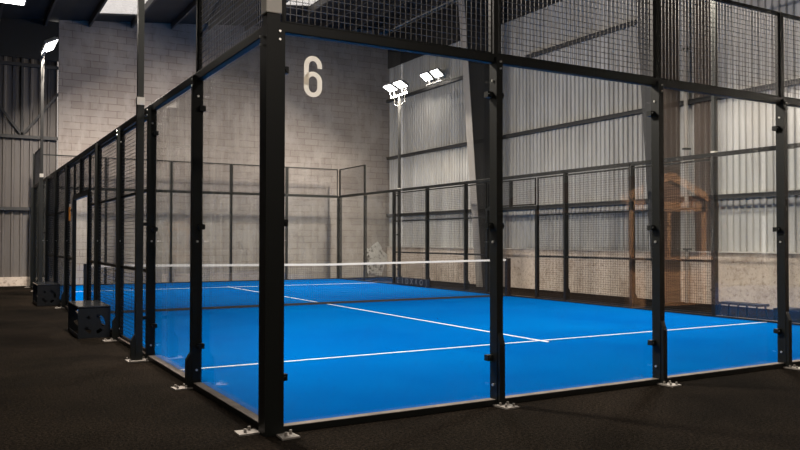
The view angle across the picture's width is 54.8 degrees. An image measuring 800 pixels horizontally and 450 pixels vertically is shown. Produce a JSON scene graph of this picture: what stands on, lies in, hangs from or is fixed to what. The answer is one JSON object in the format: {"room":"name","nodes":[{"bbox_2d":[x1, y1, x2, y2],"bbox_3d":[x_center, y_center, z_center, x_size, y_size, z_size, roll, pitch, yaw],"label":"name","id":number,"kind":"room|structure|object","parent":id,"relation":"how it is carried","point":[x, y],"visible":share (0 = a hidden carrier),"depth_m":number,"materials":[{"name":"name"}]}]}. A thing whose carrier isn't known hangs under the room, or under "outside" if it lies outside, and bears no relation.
{"room":"sports hall","nodes":[
{"label":"sports hall","id":0,"kind":"room"},
{"bbox_2d":[0,56,57,276],"bbox_3d":[-18.118,-2.487,20.357,16.700,8.030,0.070,1,-1,-30],"label":"cladding","id":1,"kind":"object","parent":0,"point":[16,154],"visible":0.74,"depth_m":23.97,"materials":[{"name":"metal"}]},
{"bbox_2d":[57,20,389,284],"bbox_3d":[-5.531,-2.917,27.466,12.200,9.744,0.150,1,-1,-30],"label":"wall","id":2,"kind":"structure","parent":0,"point":[346,125],"depth_m":27.15,"materials":[{"name":"brick"}]},
{"bbox_2d":[21,58,23,134],"bbox_3d":[-11.699,-4.553,23.945,0.070,3.540,0.070,1,-1,-30],"label":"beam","id":3,"kind":"structure","parent":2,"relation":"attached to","point":[22,59],"depth_m":23.90,"materials":[{"name":"grey metal"}]},
{"bbox_2d":[0,277,49,285],"bbox_3d":[-18.093,1.661,20.222,16.700,0.270,0.230,1,-1,-30],"label":"baseboard","id":4,"kind":"structure","parent":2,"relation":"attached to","point":[4,281],"depth_m":23.71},
{"bbox_2d":[0,134,57,140],"bbox_3d":[-18.019,-2.813,20.282,16.590,0.100,0.090,1,-1,-30],"label":"beam","id":5,"kind":"structure","parent":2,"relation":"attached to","point":[1,135],"depth_m":23.96,"materials":[{"name":"grey metal"}]},
{"bbox_2d":[0,60,57,69],"bbox_3d":[-18.016,-5.053,20.327,16.590,0.100,0.090,1,-1,-30],"label":"beam","id":6,"kind":"structure","parent":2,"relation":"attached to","point":[1,62],"depth_m":23.99,"materials":[{"name":"grey metal"}]},
{"bbox_2d":[0,18,58,61],"bbox_3d":[-18.027,-5.879,20.264,16.690,1.250,0.025,1,-1,-30],"label":"wall","id":7,"kind":"structure","parent":2,"relation":"attached to","point":[21,38],"depth_m":23.96,"materials":[{"name":"black"}]},
{"bbox_2d":[209,0,244,29],"bbox_3d":[3.606,-7.199,9.059,0.060,0.195,40.990,1,-1,-30],"label":"trim","id":8,"kind":"structure","parent":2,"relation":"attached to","point":[239,2],"depth_m":25.00,"materials":[{"name":"grey metal"}]},
{"bbox_2d":[317,0,370,26],"bbox_3d":[6.987,-7.585,11.012,0.060,0.195,40.990,1,-1,-30],"label":"ceiling beam","id":9,"kind":"structure","parent":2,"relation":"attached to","point":[333,18],"depth_m":26.54,"materials":[{"name":"grey metal"}]},
{"bbox_2d":[363,242,386,275],"bbox_3d":[-0.940,1.315,29.908,1.088,1.347,0.048,1,-1,-30],"label":"plaster patch","id":10,"kind":"object","parent":2,"relation":"attached to","point":[375,253],"visible":0.71,"depth_m":29.89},
{"bbox_2d":[345,0,408,30],"bbox_3d":[8.114,-7.713,11.662,0.060,0.195,40.990,1,-1,-30],"label":"ceiling beam","id":11,"kind":"structure","parent":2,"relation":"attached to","point":[397,2],"depth_m":27.21,"materials":[{"name":"grey metal"}]},
{"bbox_2d":[374,0,445,34],"bbox_3d":[9.241,-7.842,12.313,0.060,0.195,40.990,1,-1,-30],"label":"ceiling beam","id":12,"kind":"structure","parent":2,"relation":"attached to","point":[434,3],"depth_m":27.79,"materials":[{"name":"grey metal"}]},
{"bbox_2d":[0,0,452,29],"bbox_3d":[-2.696,-6.623,5.661,29.900,3.349,41.400,1,-1,-30],"label":"ceiling","id":13,"kind":"structure","parent":0,"point":[161,11],"depth_m":25.01,"materials":[{"name":"metal"}]},
{"bbox_2d":[44,0,56,25],"bbox_3d":[-0.903,-6.684,6.456,0.060,0.195,40.990,1,-1,-30],"label":"beam","id":14,"kind":"structure","parent":13,"relation":"attached to","point":[53,3],"depth_m":22.88,"materials":[{"name":"grey metal"}]},
{"bbox_2d":[89,0,107,26],"bbox_3d":[0.224,-6.812,7.107,0.060,0.195,40.990,1,-1,-30],"label":"beam","id":15,"kind":"structure","parent":13,"relation":"attached to","point":[102,3],"depth_m":23.47,"materials":[{"name":"grey metal"}]},
{"bbox_2d":[171,0,195,28],"bbox_3d":[2.478,-7.070,8.409,0.060,0.195,40.990,1,-1,-30],"label":"beam","id":16,"kind":"structure","parent":13,"relation":"attached to","point":[192,5],"depth_m":24.69,"materials":[{"name":"grey metal"}]},
{"bbox_2d":[289,0,329,22],"bbox_3d":[5.860,-7.456,10.361,0.060,0.195,40.990,1,-1,-30],"label":"ceiling beam","id":17,"kind":"structure","parent":13,"relation":"attached to","point":[315,7],"depth_m":25.66,"materials":[{"name":"grey metal"}]},
{"bbox_2d":[0,277,799,449],"bbox_3d":[-2.618,1.670,5.545,28.900,0.300,41.400,1,-1,-30],"label":"floor","id":18,"kind":"structure","parent":0,"point":[59,390],"depth_m":6.29,"materials":[{"name":"brown rubber"}]},
{"bbox_2d":[25,154,35,287],"bbox_3d":[-11.040,-0.137,23.153,0.370,4.000,0.300,1,-1,-30],"label":"post","id":19,"kind":"object","parent":18,"relation":"on","point":[32,225],"visible":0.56,"depth_m":23.04,"materials":[{"name":"black"}]},
{"bbox_2d":[31,182,38,291],"bbox_3d":[-10.011,-0.174,21.283,0.270,4.000,0.150,1,-1,-30],"label":"fence post","id":20,"kind":"object","parent":18,"relation":"on","point":[38,182],"visible":0.31,"depth_m":21.28,"materials":[{"name":"black"}]},
{"bbox_2d":[33,282,59,305],"bbox_3d":[-7.853,1.516,17.138,0.440,0.460,1.150,1,-1,-30],"label":"bench","id":21,"kind":"object","parent":18,"relation":"on","point":[43,292],"visible":1,"depth_m":16.68,"materials":[{"name":"black"}]},
{"bbox_2d":[45,177,49,281],"bbox_3d":[-8.940,0.294,19.581,0.100,3.000,0.078,1,-1,-30],"label":"fence post","id":22,"kind":"object","parent":18,"relation":"on","point":[46,190],"visible":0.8,"depth_m":19.55,"materials":[{"name":"black"}]},
{"bbox_2d":[38,37,58,281],"bbox_3d":[-8.993,-1.454,19.591,0.440,6.494,1.160,1,-1,-30],"label":"floodlight pole","id":23,"kind":"object","parent":18,"relation":"on","point":[49,44],"visible":0.84,"depth_m":19.50,"materials":[{"name":"metal"}]},
{"bbox_2d":[53,171,58,297],"bbox_3d":[-8.017,0.259,17.806,0.270,3.000,0.150,1,-1,-30],"label":"fence post","id":24,"kind":"object","parent":18,"relation":"on","point":[55,173],"visible":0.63,"depth_m":17.82,"materials":[{"name":"black"}]},
{"bbox_2d":[55,164,69,308],"bbox_3d":[-7.020,0.226,16.073,0.270,3.000,0.150,1,-1,-30],"label":"fence post","id":25,"kind":"object","parent":18,"relation":"on","point":[64,294],"visible":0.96,"depth_m":16.08,"materials":[{"name":"black"}]},
{"bbox_2d":[68,300,110,338],"bbox_3d":[-4.698,1.410,11.651,0.440,0.460,1.150,1,-1,-30],"label":"bench","id":26,"kind":"object","parent":18,"relation":"on","point":[87,318],"visible":1,"depth_m":11.21,"materials":[{"name":"black"}]},
{"bbox_2d":[93,143,101,299],"bbox_3d":[-5.026,0.158,12.606,0.270,3.000,0.150,1,-1,-30],"label":"fence post","id":27,"kind":"object","parent":18,"relation":"on","point":[96,144],"visible":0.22,"depth_m":12.62,"materials":[{"name":"black"}]},
{"bbox_2d":[104,185,107,280],"bbox_3d":[-9.231,-0.115,24.199,0.150,4.000,0.270,1,-1,-30],"label":"fence post","id":28,"kind":"object","parent":18,"relation":"on","point":[106,205],"visible":0.21,"depth_m":24.09,"materials":[{"name":"black"}]},
{"bbox_2d":[51,187,338,197],"bbox_3d":[-6.574,-1.078,25.628,10.000,0.080,0.065,1,-1,-30],"label":"rail","id":29,"kind":"object","parent":28,"relation":"attached to","point":[162,191],"visible":0.59,"depth_m":26.07,"materials":[{"name":"black"}]},
{"bbox_2d":[43,154,104,187],"bbox_3d":[-10.041,-1.644,23.645,1.928,0.965,0.035,1,-1,-30],"label":"mesh panel","id":30,"kind":"object","parent":29,"relation":"on","point":[52,155],"visible":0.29,"depth_m":23.46,"materials":[{"name":"black"}]},
{"bbox_2d":[108,157,170,189],"bbox_3d":[-8.307,-1.622,24.642,1.928,0.965,0.035,1,-1,-30],"label":"mesh panel","id":31,"kind":"object","parent":29,"relation":"on","point":[168,161],"visible":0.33,"depth_m":24.94,"materials":[{"name":"black"}]},
{"bbox_2d":[172,161,230,191],"bbox_3d":[-6.573,-1.601,25.638,1.928,0.965,0.035,1,-1,-30],"label":"mesh panel","id":32,"kind":"object","parent":29,"relation":"on","point":[204,163],"visible":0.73,"depth_m":25.71,"materials":[{"name":"black"}]},
{"bbox_2d":[232,164,285,193],"bbox_3d":[-4.839,-1.579,26.635,1.928,0.965,0.035,1,-1,-30],"label":"mesh panel","id":33,"kind":"object","parent":29,"relation":"on","point":[255,186],"visible":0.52,"depth_m":26.38,"materials":[{"name":"black"}]},
{"bbox_2d":[288,167,337,195],"bbox_3d":[-3.106,-1.557,27.632,1.928,0.965,0.035,1,-1,-30],"label":"mesh panel","id":34,"kind":"object","parent":29,"relation":"on","point":[323,169],"visible":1,"depth_m":27.49,"materials":[{"name":"black"}]},
{"bbox_2d":[102,128,124,341],"bbox_3d":[-4.029,0.125,10.872,0.270,3.000,0.150,1,-1,-30],"label":"fence post","id":35,"kind":"object","parent":18,"relation":"on","point":[116,321],"visible":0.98,"depth_m":10.88,"materials":[{"name":"black"}]},
{"bbox_2d":[125,0,148,362],"bbox_3d":[-2.982,-1.656,9.150,0.440,6.494,1.160,1,-1,-30],"label":"floodlight pole","id":36,"kind":"object","parent":18,"relation":"on","point":[136,342],"visible":1,"depth_m":9.05,"materials":[{"name":"metal"}]},
{"bbox_2d":[32,286,257,428],"bbox_3d":[-5.948,1.668,14.360,0.083,0.050,20.000,1,-1,-30],"label":"kerb","id":37,"kind":"object","parent":18,"relation":"on","point":[230,405],"visible":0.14,"depth_m":6.96,"materials":[{"name":"black"}]},
{"bbox_2d":[35,187,37,281],"bbox_3d":[-10.401,0.352,22.208,0.012,2.925,1.928,1,-1,-30],"label":"glass panel","id":38,"kind":"object","parent":37,"relation":"on","point":[36,191],"visible":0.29,"depth_m":22.66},
{"bbox_2d":[42,184,45,281],"bbox_3d":[-9.404,0.318,20.474,0.012,2.925,1.928,1,-1,-30],"label":"glass panel","id":39,"kind":"object","parent":37,"relation":"on","point":[44,185],"visible":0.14,"depth_m":20.72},
{"bbox_2d":[47,177,53,281],"bbox_3d":[-8.429,0.287,18.728,0.035,2.880,1.928,1,-1,-30],"label":"mesh panel","id":40,"kind":"object","parent":37,"relation":"on","point":[50,248],"visible":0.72,"depth_m":19.12,"materials":[{"name":"black"}]},
{"bbox_2d":[56,170,64,301],"bbox_3d":[-7.432,0.254,16.994,0.035,2.880,1.928,1,-1,-30],"label":"mesh panel","id":41,"kind":"object","parent":37,"relation":"on","point":[59,255],"visible":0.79,"depth_m":17.30,"materials":[{"name":"black"}]},
{"bbox_2d":[67,164,73,305],"bbox_3d":[-6.685,0.228,15.694,0.035,2.880,0.928,1,-1,-30],"label":"mesh panel","id":42,"kind":"object","parent":37,"relation":"on","point":[70,168],"visible":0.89,"depth_m":15.90,"materials":[{"name":"black"}]},
{"bbox_2d":[71,159,91,300],"bbox_3d":[-5.939,0.203,14.393,0.070,2.879,2.080,1,-1,-30],"label":"frame","id":43,"kind":"object","parent":37,"relation":"on","point":[86,194],"visible":0.7,"depth_m":15.20,"materials":[{"name":"black"}]},
{"bbox_2d":[74,160,79,195],"bbox_3d":[-6.185,-0.898,14.850,0.035,0.660,0.928,1,-1,-30],"label":"mesh panel","id":44,"kind":"object","parent":43,"relation":"attached to","point":[76,164],"visible":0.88,"depth_m":15.05,"materials":[{"name":"black"}]},
{"bbox_2d":[81,154,88,193],"bbox_3d":[-5.686,-0.915,13.983,0.035,0.660,0.928,1,-1,-30],"label":"mesh panel","id":45,"kind":"object","parent":43,"relation":"attached to","point":[84,178],"visible":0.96,"depth_m":14.10,"materials":[{"name":"black"}]},
{"bbox_2d":[88,150,94,299],"bbox_3d":[-5.189,0.178,13.094,0.035,2.880,0.928,1,-1,-30],"label":"mesh panel","id":46,"kind":"object","parent":37,"relation":"on","point":[91,155],"visible":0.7,"depth_m":13.40,"materials":[{"name":"black"}]},
{"bbox_2d":[97,136,116,331],"bbox_3d":[-4.441,0.153,11.794,0.035,2.880,1.928,1,-1,-30],"label":"mesh panel","id":47,"kind":"object","parent":37,"relation":"on","point":[101,275],"visible":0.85,"depth_m":12.01,"materials":[{"name":"black"}]},
{"bbox_2d":[120,116,146,351],"bbox_3d":[-3.444,0.119,10.061,0.035,2.880,1.928,1,-1,-30],"label":"mesh panel","id":48,"kind":"object","parent":37,"relation":"on","point":[123,165],"visible":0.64,"depth_m":10.48,"materials":[{"name":"black"}]},
{"bbox_2d":[145,106,158,357],"bbox_3d":[-2.961,0.092,9.185,0.124,3.000,0.170,1,-1,-30],"label":"fence post","id":49,"kind":"object","parent":18,"relation":"on","point":[152,133],"visible":0.98,"depth_m":9.15,"materials":[{"name":"black"}]},
{"bbox_2d":[169,161,172,282],"bbox_3d":[-7.497,-0.093,25.196,0.150,4.000,0.270,1,-1,-30],"label":"fence post","id":50,"kind":"object","parent":18,"relation":"on","point":[171,193],"visible":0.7,"depth_m":25.08,"materials":[{"name":"black"}]},
{"bbox_2d":[171,0,205,390],"bbox_3d":[-2.032,-0.442,7.423,0.282,4.000,0.170,1,-1,-30],"label":"fence post","id":51,"kind":"object","parent":18,"relation":"on","point":[193,361],"visible":0.98,"depth_m":7.42,"materials":[{"name":"black"}]},
{"bbox_2d":[34,29,259,187],"bbox_3d":[-5.935,-1.302,14.424,0.065,0.080,20.000,1,-1,-30],"label":"rail","id":52,"kind":"object","parent":51,"relation":"attached to","point":[253,40],"visible":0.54,"depth_m":7.84,"materials":[{"name":"black"}]},
{"bbox_2d":[34,148,39,184],"bbox_3d":[-10.421,-1.673,22.235,0.035,0.965,1.928,1,-1,-30],"label":"mesh panel","id":53,"kind":"object","parent":52,"relation":"on","point":[37,153],"visible":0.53,"depth_m":22.44,"materials":[{"name":"black"}]},
{"bbox_2d":[198,0,262,70],"bbox_3d":[-1.448,-1.975,6.634,0.035,0.965,1.928,1,-1,-30],"label":"mesh panel","id":54,"kind":"object","parent":52,"relation":"on","point":[201,55],"visible":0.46,"depth_m":6.94,"materials":[{"name":"black"}]},
{"bbox_2d":[62,278,337,285],"bbox_3d":[-6.582,1.891,25.578,10.170,0.050,0.083,1,-1,-30],"label":"kerb","id":55,"kind":"object","parent":18,"relation":"on","point":[312,278],"visible":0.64,"depth_m":25.91,"materials":[{"name":"black"}]},
{"bbox_2d":[229,164,232,281],"bbox_3d":[-5.763,-0.071,26.193,0.150,4.000,0.270,1,-1,-30],"label":"fence post","id":56,"kind":"object","parent":18,"relation":"on","point":[231,195],"visible":0.73,"depth_m":26.08,"materials":[{"name":"black"}]},
{"bbox_2d":[234,0,299,440],"bbox_3d":[-0.966,-0.476,5.637,0.370,4.000,0.400,1,-1,-30],"label":"post","id":57,"kind":"object","parent":18,"relation":"on","point":[272,222],"visible":1,"depth_m":5.61,"materials":[{"name":"black"}]},
{"bbox_2d":[285,167,287,279],"bbox_3d":[-4.029,-0.049,27.189,0.150,4.000,0.270,1,-1,-30],"label":"fence post","id":58,"kind":"object","parent":18,"relation":"on","point":[286,197],"visible":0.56,"depth_m":27.08,"materials":[{"name":"black"}]},
{"bbox_2d":[337,169,341,278],"bbox_3d":[-2.189,-0.026,28.242,0.330,4.000,0.300,1,-1,-30],"label":"post","id":59,"kind":"object","parent":18,"relation":"on","point":[339,200],"visible":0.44,"depth_m":28.09,"materials":[{"name":"black"}]},
{"bbox_2d":[363,165,367,280],"bbox_3d":[-1.113,-0.061,26.410,0.270,4.000,0.150,1,-1,-30],"label":"fence post","id":60,"kind":"object","parent":18,"relation":"on","point":[365,196],"visible":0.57,"depth_m":26.33,"materials":[{"name":"black"}]},
{"bbox_2d":[392,192,395,283],"bbox_3d":[-0.190,0.404,24.625,0.100,3.000,0.078,1,-1,-30],"label":"fence post","id":61,"kind":"object","parent":18,"relation":"on","point":[392,192],"visible":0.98,"depth_m":24.60,"materials":[{"name":"black"}]},
{"bbox_2d":[382,79,408,276],"bbox_3d":[-0.112,-1.342,24.697,0.410,6.494,1.160,1,-1,-30],"label":"floodlight pole","id":62,"kind":"object","parent":18,"relation":"on","point":[400,83],"visible":0.81,"depth_m":24.73,"materials":[{"name":"metal"}]},
{"bbox_2d":[425,187,430,287],"bbox_3d":[0.881,0.372,22.933,0.270,3.000,0.150,1,-1,-30],"label":"fence post","id":63,"kind":"object","parent":18,"relation":"on","point":[426,188],"visible":0.27,"depth_m":22.86,"materials":[{"name":"black"}]},
{"bbox_2d":[60,279,799,422],"bbox_3d":[-1.576,1.736,16.873,10.000,0.024,20.000,1,-1,-30],"label":"turf","id":64,"kind":"object","parent":18,"relation":"on","point":[341,359],"visible":0.69,"depth_m":10.43,"materials":[{"name":"blue"}]},
{"bbox_2d":[83,264,86,300],"bbox_3d":[-5.830,1.193,14.437,0.155,0.964,0.100,1,-1,-30],"label":"net post","id":65,"kind":"object","parent":64,"relation":"on","point":[84,265],"visible":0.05,"depth_m":14.37,"materials":[{"name":"black metal"}]},
{"bbox_2d":[91,259,505,312],"bbox_3d":[-1.575,1.258,16.882,9.902,0.931,0.016,1,-1,-30],"label":"net","id":66,"kind":"object","parent":65,"relation":"attached to","point":[448,261],"visible":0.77,"depth_m":17.00,"materials":[{"name":"black"}]},
{"bbox_2d":[396,277,428,287],"bbox_3d":[0.364,1.735,23.469,0.022,0.245,2.040,1,-1,-30],"label":"board","id":67,"kind":"object","parent":64,"relation":"on","point":[410,281],"visible":0.77,"depth_m":23.42,"materials":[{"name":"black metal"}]},
{"bbox_2d":[505,258,510,295],"bbox_3d":[2.679,1.300,19.328,0.155,0.964,0.100,1,-1,-30],"label":"net post","id":68,"kind":"object","parent":64,"relation":"on","point":[508,260],"visible":1,"depth_m":19.30,"materials":[{"name":"black metal"}]},
{"bbox_2d":[464,183,467,290],"bbox_3d":[1.878,0.338,21.200,0.270,3.000,0.150,1,-1,-30],"label":"fence post","id":69,"kind":"object","parent":18,"relation":"on","point":[464,183],"visible":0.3,"depth_m":21.13,"materials":[{"name":"black"}]},
{"bbox_2d":[458,0,489,286],"bbox_3d":[2.430,-2.563,23.644,1.380,8.900,0.320,1,-1,-30],"label":"steel column","id":70,"kind":"structure","parent":18,"relation":"on","point":[476,75],"depth_m":23.60,"materials":[{"name":"grey"}]},
{"bbox_2d":[484,0,518,409],"bbox_3d":[0.875,-0.454,6.638,0.170,4.000,0.282,1,-1,-30],"label":"fence post","id":71,"kind":"object","parent":18,"relation":"on","point":[496,357],"visible":1,"depth_m":6.67,"materials":[{"name":"black"}]},
{"bbox_2d":[280,21,799,107],"bbox_3d":[3.429,-1.415,8.237,10.000,0.080,0.065,1,-1,-30],"label":"rail","id":72,"kind":"object","parent":71,"relation":"attached to","point":[292,29],"visible":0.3,"depth_m":6.81,"materials":[{"name":"black"}]},
{"bbox_2d":[282,0,492,52],"bbox_3d":[-0.038,-1.981,6.254,1.928,0.965,0.035,1,-1,-30],"label":"mesh panel","id":73,"kind":"object","parent":72,"relation":"on","point":[490,2],"visible":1,"depth_m":6.35,"materials":[{"name":"black"}]},
{"bbox_2d":[499,0,654,77],"bbox_3d":[1.695,-1.959,7.251,1.928,0.965,0.035,1,-1,-30],"label":"mesh panel","id":74,"kind":"object","parent":72,"relation":"on","point":[651,14],"visible":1,"depth_m":7.29,"materials":[{"name":"black"}]},
{"bbox_2d":[659,0,778,95],"bbox_3d":[3.429,-1.937,8.247,1.928,0.965,0.035,1,-1,-30],"label":"mesh panel","id":75,"kind":"object","parent":72,"relation":"on","point":[730,2],"visible":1,"depth_m":8.28,"materials":[{"name":"black"}]},
{"bbox_2d":[783,13,799,99],"bbox_3d":[5.163,-1.915,9.244,1.928,0.965,0.035,1,-1,-30],"label":"mesh panel","id":76,"kind":"object","parent":72,"relation":"on","point":[793,17],"visible":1,"depth_m":8.84,"materials":[{"name":"black"}]},
{"bbox_2d":[284,359,799,431],"bbox_3d":[3.431,1.554,8.168,10.170,0.050,0.083,1,-1,-30],"label":"kerb","id":77,"kind":"object","parent":18,"relation":"on","point":[431,409],"visible":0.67,"depth_m":6.72,"materials":[{"name":"black"}]},
{"bbox_2d":[304,56,321,96],"bbox_3d":[-0.053,0.044,6.235,1.928,2.925,0.014,1,-1,-30],"label":"number","id":78,"kind":"object","parent":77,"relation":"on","point":[307,74],"visible":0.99,"depth_m":5.89,"materials":[{"name":"paint"}]},
{"bbox_2d":[563,171,569,301],"bbox_3d":[3.872,0.271,17.733,0.270,3.000,0.150,1,-1,-30],"label":"fence post","id":79,"kind":"object","parent":18,"relation":"on","point":[564,174],"visible":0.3,"depth_m":17.66,"materials":[{"name":"black"}]},
{"bbox_2d":[339,278,799,324],"bbox_3d":[2.796,1.778,19.387,0.083,0.050,20.000,1,-1,-30],"label":"kerb","id":80,"kind":"object","parent":18,"relation":"on","point":[721,316],"visible":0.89,"depth_m":16.25,"materials":[{"name":"black"}]},
{"bbox_2d":[394,189,424,281],"bbox_3d":[0.296,0.397,23.744,0.035,2.880,1.928,1,-1,-30],"label":"mesh panel","id":81,"kind":"object","parent":80,"relation":"on","point":[415,191],"visible":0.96,"depth_m":23.76,"materials":[{"name":"black"}]},
{"bbox_2d":[427,185,463,289],"bbox_3d":[1.293,0.364,22.011,0.035,2.880,1.928,1,-1,-30],"label":"mesh panel","id":82,"kind":"object","parent":80,"relation":"on","point":[440,190],"visible":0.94,"depth_m":22.20,"materials":[{"name":"black"}]},
{"bbox_2d":[466,183,486,291],"bbox_3d":[2.041,0.339,20.710,0.035,2.880,0.928,1,-1,-30],"label":"mesh panel","id":83,"kind":"object","parent":80,"relation":"on","point":[468,243],"visible":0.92,"depth_m":20.91,"materials":[{"name":"black"}]},
{"bbox_2d":[485,180,537,297],"bbox_3d":[2.791,0.313,19.412,0.070,2.879,2.080,1,-1,-30],"label":"frame","id":84,"kind":"object","parent":80,"relation":"on","point":[487,210],"visible":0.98,"depth_m":19.43,"materials":[{"name":"black"}]},
{"bbox_2d":[487,180,508,207],"bbox_3d":[2.540,-0.788,19.866,0.035,0.660,0.928,1,-1,-30],"label":"mesh panel","id":85,"kind":"object","parent":84,"relation":"attached to","point":[488,206],"visible":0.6,"depth_m":19.69,"materials":[{"name":"black"}]},
{"bbox_2d":[511,178,535,205],"bbox_3d":[3.039,-0.805,18.999,0.035,0.660,0.928,1,-1,-30],"label":"mesh panel","id":86,"kind":"object","parent":84,"relation":"attached to","point":[527,179],"visible":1,"depth_m":19.00,"materials":[{"name":"black"}]},
{"bbox_2d":[537,175,563,299],"bbox_3d":[3.536,0.288,18.110,0.035,2.880,0.928,1,-1,-30],"label":"mesh panel","id":87,"kind":"object","parent":80,"relation":"on","point":[538,178],"visible":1,"depth_m":18.18,"materials":[{"name":"black"}]},
{"bbox_2d":[566,167,629,306],"bbox_3d":[4.284,0.263,16.810,0.035,2.880,1.928,1,-1,-30],"label":"mesh panel","id":88,"kind":"object","parent":80,"relation":"on","point":[617,258],"visible":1,"depth_m":16.82,"materials":[{"name":"black"}]},
{"bbox_2d":[632,159,711,314],"bbox_3d":[5.281,0.229,15.077,0.035,2.880,1.928,1,-1,-30],"label":"mesh panel","id":89,"kind":"object","parent":80,"relation":"on","point":[670,259],"visible":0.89,"depth_m":14.96,"materials":[{"name":"black"}]},
{"bbox_2d":[629,164,636,307],"bbox_3d":[4.869,0.237,15.999,0.270,3.000,0.150,1,-1,-30],"label":"fence post","id":90,"kind":"object","parent":18,"relation":"on","point":[630,166],"visible":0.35,"depth_m":15.93,"materials":[{"name":"black"}]},
{"bbox_2d":[636,0,680,302],"bbox_3d":[5.894,-2.680,17.620,1.380,8.900,0.320,1,-1,-30],"label":"steel column","id":91,"kind":"structure","parent":18,"relation":"on","point":[671,100],"depth_m":17.74,"materials":[{"name":"grey"}]},
{"bbox_2d":[646,0,680,386],"bbox_3d":[2.609,-0.433,7.635,0.170,4.000,0.282,1,-1,-30],"label":"fence post","id":92,"kind":"object","parent":18,"relation":"on","point":[658,342],"visible":0.98,"depth_m":7.67,"materials":[{"name":"black"}]},
{"bbox_2d":[681,0,691,302],"bbox_3d":[6.581,-2.676,17.750,0.160,8.900,0.120,1,-1,-30],"label":"drain pipe","id":93,"kind":"object","parent":18,"relation":"on","point":[685,94],"visible":0.76,"depth_m":17.69,"materials":[{"name":"grey metal"}]},
{"bbox_2d":[710,0,719,314],"bbox_3d":[5.795,-1.640,14.428,0.410,6.694,1.160,1,-1,-30],"label":"floodlight pole","id":94,"kind":"object","parent":18,"relation":"on","point":[713,83],"visible":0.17,"depth_m":14.47,"materials":[{"name":"metal"}]},
{"bbox_2d":[711,155,718,316],"bbox_3d":[5.792,0.203,14.224,0.100,3.000,0.078,1,-1,-30],"label":"fence post","id":95,"kind":"object","parent":18,"relation":"on","point":[714,160],"visible":0.9,"depth_m":14.19,"materials":[{"name":"black"}]},
{"bbox_2d":[719,301,769,318],"bbox_3d":[6.362,1.578,14.346,0.320,0.263,0.880,1,-1,-30],"label":"bench","id":96,"kind":"object","parent":18,"relation":"on","point":[728,303],"visible":0.8,"depth_m":14.22,"materials":[{"name":"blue metal"}]},
{"bbox_2d":[772,12,799,369],"bbox_3d":[4.342,-0.411,8.632,0.170,4.000,0.282,1,-1,-30],"label":"fence post","id":97,"kind":"object","parent":18,"relation":"on","point":[783,330],"visible":0.98,"depth_m":8.66,"materials":[{"name":"black"}]},
{"bbox_2d":[773,307,799,322],"bbox_3d":[6.775,1.569,13.487,0.400,0.240,0.300,1,-1,-30],"label":"bench","id":98,"kind":"object","parent":18,"relation":"on","point":[794,313],"visible":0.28,"depth_m":13.38,"materials":[{"name":"blue metal"}]},
{"bbox_3d":[6.863,-0.330,12.542,0.270,4.000,0.150,1,-1,-30],"label":"fence post","id":99,"kind":"object","parent":18,"relation":"on","visible":0},
{"bbox_2d":[339,143,799,197],"bbox_3d":[2.790,-1.191,19.441,0.065,0.080,20.000,1,-1,-30],"label":"rail","id":100,"kind":"object","parent":99,"relation":"attached to","point":[793,145],"visible":1,"depth_m":16.64,"materials":[{"name":"black"}]},
{"bbox_2d":[340,165,363,195],"bbox_3d":[-1.696,-1.563,27.252,0.035,0.965,1.928,1,-1,-30],"label":"mesh panel","id":101,"kind":"object","parent":100,"relation":"on","point":[354,167],"visible":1,"depth_m":27.34,"materials":[{"name":"black"}]},
{"bbox_2d":[387,247,799,308],"bbox_3d":[9.809,1.097,12.473,0.260,1.150,41.000,1,-1,-30],"label":"wall","id":102,"kind":"structure","parent":0,"point":[742,277],"depth_m":19.07,"materials":[{"name":"concrete"}]},
{"bbox_2d":[387,246,799,253],"bbox_3d":[9.715,0.509,12.430,0.120,0.025,41.000,1,-1,-30],"label":"trim","id":103,"kind":"structure","parent":102,"relation":"on","point":[387,246],"depth_m":19.32,"materials":[{"name":"grey"}]},
{"bbox_2d":[389,0,799,252],"bbox_3d":[9.804,-3.732,12.563,0.065,8.510,41.000,1,-1,-30],"label":"wall","id":104,"kind":"structure","parent":0,"point":[533,99],"depth_m":20.85,"materials":[{"name":"metal"}]},
{"bbox_2d":[386,75,462,102],"bbox_3d":[1.264,-4.893,27.218,0.110,0.100,7.080,1,-1,-30],"label":"trim","id":105,"kind":"structure","parent":104,"relation":"attached to","point":[459,78],"depth_m":27.54,"materials":[{"name":"grey metal"}]},
{"bbox_2d":[420,68,443,85],"bbox_3d":[1.133,-5.168,26.987,0.354,0.450,1.160,1,-1,-30],"label":"floodlight","id":106,"kind":"object","parent":104,"relation":"attached to","point":[437,72],"visible":1,"depth_m":26.91,"materials":[{"name":"grey"}]},
{"bbox_2d":[388,0,561,68],"bbox_3d":[9.756,-7.152,12.596,0.050,1.350,40.990,1,-1,-30],"label":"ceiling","id":107,"kind":"structure","parent":104,"relation":"attached to","point":[395,58],"depth_m":26.94,"materials":[{"name":"black"}]},
{"bbox_2d":[524,19,636,57],"bbox_3d":[4.877,-5.015,20.946,0.100,0.100,4.600,1,-1,-30],"label":"trim","id":108,"kind":"structure","parent":104,"relation":"attached to","point":[556,47],"depth_m":20.80,"materials":[{"name":"grey metal"}]},
{"bbox_2d":[386,78,799,159],"bbox_3d":[9.715,-2.938,12.485,0.100,0.100,40.980,1,-1,-30],"label":"trim","id":109,"kind":"structure","parent":104,"relation":"attached to","point":[792,82],"depth_m":20.69,"materials":[{"name":"grey metal"}]},
{"bbox_2d":[386,190,799,216],"bbox_3d":[9.713,-0.709,12.440,0.100,0.100,40.980,1,-1,-30],"label":"trim","id":110,"kind":"structure","parent":104,"relation":"attached to","point":[790,192],"depth_m":19.06,"materials":[{"name":"grey metal"}]},
{"bbox_2d":[693,0,718,250],"bbox_3d":[6.895,-3.462,17.461,0.060,8.140,0.600,1,-1,-30],"label":"sheet","id":111,"kind":"object","parent":104,"relation":"attached to","point":[702,110],"visible":0.57,"depth_m":17.49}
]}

